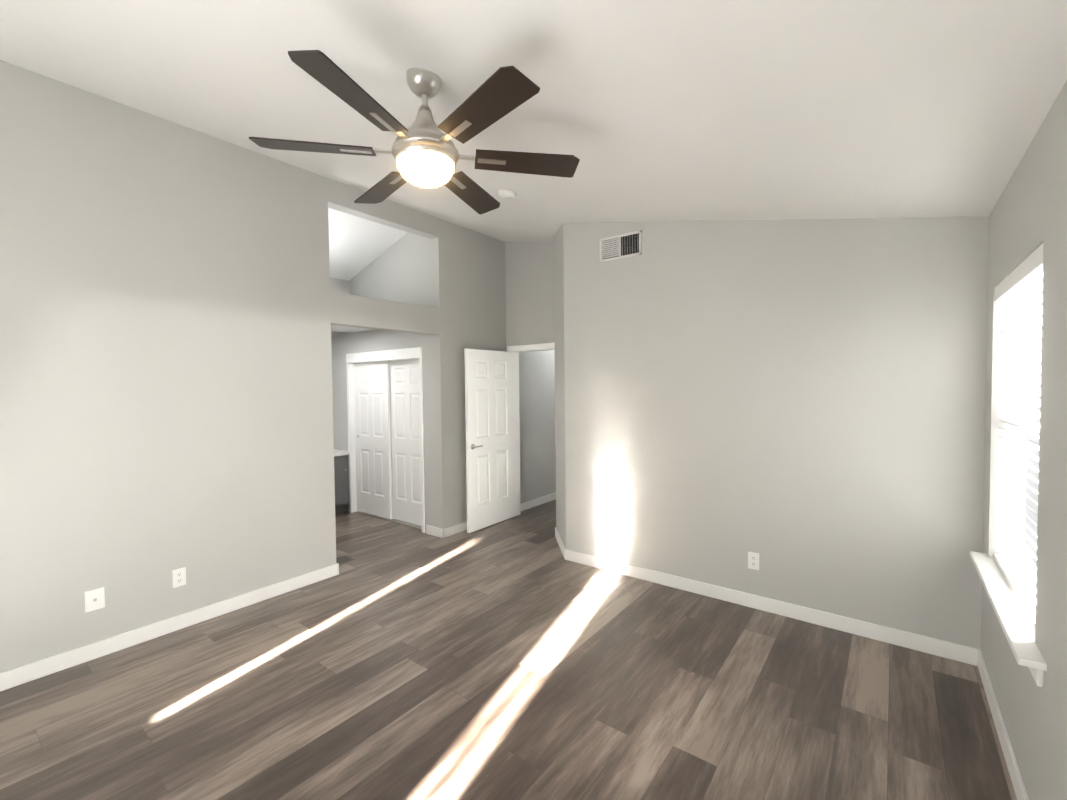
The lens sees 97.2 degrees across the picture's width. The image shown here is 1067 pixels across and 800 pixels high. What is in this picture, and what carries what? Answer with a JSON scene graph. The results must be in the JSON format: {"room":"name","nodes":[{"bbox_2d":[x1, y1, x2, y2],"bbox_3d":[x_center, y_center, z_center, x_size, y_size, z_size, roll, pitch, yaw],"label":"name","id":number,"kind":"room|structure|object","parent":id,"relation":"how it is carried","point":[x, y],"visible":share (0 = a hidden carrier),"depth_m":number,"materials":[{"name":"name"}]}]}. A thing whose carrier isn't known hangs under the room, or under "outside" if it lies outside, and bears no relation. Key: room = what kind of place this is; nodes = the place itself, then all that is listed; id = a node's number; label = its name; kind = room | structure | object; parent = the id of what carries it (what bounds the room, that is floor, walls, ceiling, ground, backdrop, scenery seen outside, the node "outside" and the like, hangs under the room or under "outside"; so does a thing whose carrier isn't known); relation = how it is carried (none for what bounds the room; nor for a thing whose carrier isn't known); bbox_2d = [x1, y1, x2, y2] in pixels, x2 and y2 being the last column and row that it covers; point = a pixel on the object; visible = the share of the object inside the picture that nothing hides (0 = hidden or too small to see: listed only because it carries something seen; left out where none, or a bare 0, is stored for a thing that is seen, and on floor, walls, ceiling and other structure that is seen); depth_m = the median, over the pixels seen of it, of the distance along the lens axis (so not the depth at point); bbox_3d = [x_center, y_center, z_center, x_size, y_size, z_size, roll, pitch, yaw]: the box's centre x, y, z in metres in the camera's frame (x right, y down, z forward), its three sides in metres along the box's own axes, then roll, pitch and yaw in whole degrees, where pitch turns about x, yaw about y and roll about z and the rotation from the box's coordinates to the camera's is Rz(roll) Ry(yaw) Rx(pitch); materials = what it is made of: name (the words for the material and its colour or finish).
{"room":"empty bedroom","nodes":[
{"label":"empty bedroom","id":0,"kind":"room"},
{"bbox_2d":[0,60,555,672],"bbox_3d":[-1.411,-0.286,4.347,0.120,3.480,7.820,1,2,37],"label":"wall","id":1,"kind":"structure","parent":0,"point":[172,308],"depth_m":3.04,"materials":[{"name":"grey paint"}]},
{"bbox_2d":[85,587,104,612],"bbox_3d":[-2.563,1.169,2.752,0.018,0.120,0.085,1,2,37],"label":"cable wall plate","id":2,"kind":"object","parent":1,"relation":"attached to","point":[94,599],"visible":1,"depth_m":2.75,"materials":[{"name":"white plastic"}]},
{"bbox_2d":[172,567,185,587],"bbox_3d":[-2.318,1.162,3.080,0.008,0.116,0.072,1,2,37],"label":"electrical outlet","id":3,"kind":"object","parent":1,"relation":"attached to","point":[179,577],"visible":1,"depth_m":3.08,"materials":[{"name":"white plastic"}]},
{"bbox_2d":[0,492,1028,799],"bbox_3d":[0.179,1.425,3.194,4.360,0.095,7.580,1,2,37],"label":"baseboard","id":4,"kind":"structure","parent":1,"relation":"attached to","point":[100,648],"depth_m":3.00,"materials":[{"name":"white wood"}]},
{"bbox_2d":[330,277,349,335],"bbox_3d":[-2.719,-1.426,5.319,0.120,1.230,1.280,1,2,37],"label":"wall","id":5,"kind":"structure","parent":0,"point":[336,285],"depth_m":5.72,"materials":[{"name":"grey paint"}]},
{"bbox_2d":[331,325,374,335],"bbox_3d":[-2.431,-0.863,4.955,2.250,0.120,1.580,1,2,37],"label":"ceiling","id":6,"kind":"structure","parent":0,"point":[340,329],"depth_m":5.50,"materials":[{"name":"white paint"}]},
{"bbox_2d":[328,208,406,280],"bbox_3d":[-2.482,-1.685,5.065,2.480,1.069,8.100,1,2,37],"label":"ceiling slope","id":7,"kind":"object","parent":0,"point":[357,245],"depth_m":5.07,"materials":[{"name":"white paint"}]},
{"bbox_2d":[331,232,434,532],"bbox_3d":[-1.690,-0.330,5.933,2.250,3.480,0.840,1,2,37],"label":"wall","id":8,"kind":"structure","parent":0,"point":[399,270],"depth_m":5.22,"materials":[{"name":"grey paint"}]},
{"bbox_2d":[346,347,424,532],"bbox_3d":[-1.733,0.427,5.502,1.440,1.995,0.090,1,2,37],"label":"door frame","id":9,"kind":"structure","parent":8,"relation":"attached to","point":[394,354],"depth_m":5.64,"materials":[{"name":"white wood"}]},
{"bbox_2d":[0,499,1016,799],"bbox_3d":[-0.615,1.524,3.755,7.100,0.120,8.300,1,2,37],"label":"floor","id":10,"kind":"structure","parent":0,"point":[518,657],"depth_m":2.35,"materials":[{"name":"wood"}]},
{"bbox_2d":[334,453,349,513],"bbox_3d":[-2.949,1.070,5.499,0.555,0.735,1.439,1,2,37],"label":"bathroom vanity","id":11,"kind":"object","parent":10,"relation":"on","point":[341,472],"depth_m":5.84,"materials":[{"name":"grey wood"}]},
{"bbox_2d":[334,449,349,456],"bbox_3d":[-2.957,0.683,5.491,0.546,0.040,1.448,1,2,37],"label":"countertop","id":12,"kind":"structure","parent":11,"relation":"on","point":[336,452],"depth_m":5.88,"materials":[{"name":"white stone"}]},
{"bbox_2d":[356,511,421,529],"bbox_3d":[-1.681,1.416,5.585,1.340,0.010,0.095,1,2,37],"label":"door track","id":13,"kind":"object","parent":10,"relation":"on","point":[406,523],"visible":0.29,"depth_m":5.47,"materials":[{"name":"silver metal"}]},
{"bbox_2d":[353,361,391,518],"bbox_3d":[-1.966,0.459,5.739,0.698,1.890,0.035,1,2,37],"label":"closet door","id":14,"kind":"structure","parent":13,"relation":"on","point":[373,438],"depth_m":5.70,"materials":[{"name":"white wood"}]},
{"bbox_2d":[389,359,421,525],"bbox_3d":[-1.419,0.465,5.370,0.698,1.890,0.035,1,2,37],"label":"closet door","id":15,"kind":"structure","parent":13,"relation":"on","point":[405,439],"depth_m":5.39,"materials":[{"name":"white wood"}]},
{"bbox_2d":[0,0,1066,242],"bbox_3d":[0.298,-1.525,2.941,4.520,1.229,8.100,1,2,37],"label":"ceiling","id":16,"kind":"structure","parent":0,"point":[674,110],"depth_m":1.89,"materials":[{"name":"white paint"}]},
{"bbox_2d":[249,50,579,214],"bbox_3d":[-0.450,-1.127,1.954,1.297,0.456,1.267,1,2,37],"label":"ceiling fan","id":17,"kind":"object","parent":16,"relation":"hanging from","point":[423,151],"visible":1,"depth_m":1.86,"materials":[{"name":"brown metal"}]},
{"bbox_2d":[498,189,515,198],"bbox_3d":[-0.193,-1.516,3.469,0.136,0.058,0.136,1,2,37],"label":"smoke detector","id":18,"kind":"object","parent":16,"relation":"attached to","point":[506,194],"visible":1,"depth_m":3.43,"materials":[{"name":"white plastic"}]},
{"bbox_2d":[505,217,988,649],"bbox_3d":[1.160,-0.305,4.104,4.260,3.480,0.920,1,2,37],"label":"wall","id":19,"kind":"structure","parent":0,"point":[798,405],"depth_m":3.16,"materials":[{"name":"grey paint"}]},
{"bbox_2d":[464,349,514,532],"bbox_3d":[-0.473,0.426,5.297,0.120,1.958,0.780,1,2,36],"label":"hall door","id":20,"kind":"structure","parent":19,"relation":"in","point":[489,420],"depth_m":5.24,"materials":[{"name":"white wood"}]},
{"bbox_2d":[507,343,554,515],"bbox_3d":[0.092,0.383,5.441,0.896,2.048,0.136,1,2,37],"label":"door frame","id":21,"kind":"structure","parent":19,"relation":"attached to","point":[544,346],"depth_m":5.67,"materials":[{"name":"white wood"}]},
{"bbox_2d":[600,230,641,261],"bbox_3d":[0.704,-1.248,3.830,0.370,0.190,0.016,1,2,37],"label":"air vent","id":22,"kind":"object","parent":19,"relation":"in","point":[625,245],"visible":1,"depth_m":3.82,"materials":[{"name":"white metal"}]},
{"bbox_2d":[748,552,758,569],"bbox_3d":[1.536,1.124,3.285,0.072,0.116,0.008,1,2,37],"label":"electrical outlet","id":23,"kind":"object","parent":19,"relation":"attached to","point":[753,560],"visible":1,"depth_m":3.28,"materials":[{"name":"white plastic"}]},
{"bbox_2d":[981,80,1066,799],"bbox_3d":[1.084,0.163,0.639,0.160,2.750,4.940,1,2,37],"label":"wall","id":24,"kind":"structure","parent":0,"point":[1028,216],"depth_m":1.58,"materials":[{"name":"grey paint"}]},
{"bbox_2d":[970,384,1046,686],"bbox_3d":[2.028,0.182,1.933,0.215,1.465,1.220,1,2,37],"label":"window sill","id":25,"kind":"structure","parent":24,"relation":"in","point":[1016,625],"depth_m":1.91,"materials":[{"name":"white wood"}]},
{"bbox_2d":[994,243,1042,628],"bbox_3d":[2.058,0.134,1.971,0.075,1.367,0.992,1,2,37],"label":"window blinds","id":26,"kind":"object","parent":25,"relation":"attached to","point":[1018,290],"visible":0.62,"depth_m":1.98,"materials":[{"name":"white plastic"}]},
{"bbox_2d":[1024,384,1039,568],"bbox_3d":[2.123,0.137,1.921,0.010,1.285,0.910,1,2,37],"label":"window panel","id":27,"kind":"object","parent":25,"relation":"attached to","point":[1029,512],"depth_m":2.19,"materials":[{"name":"glass"}]}
]}

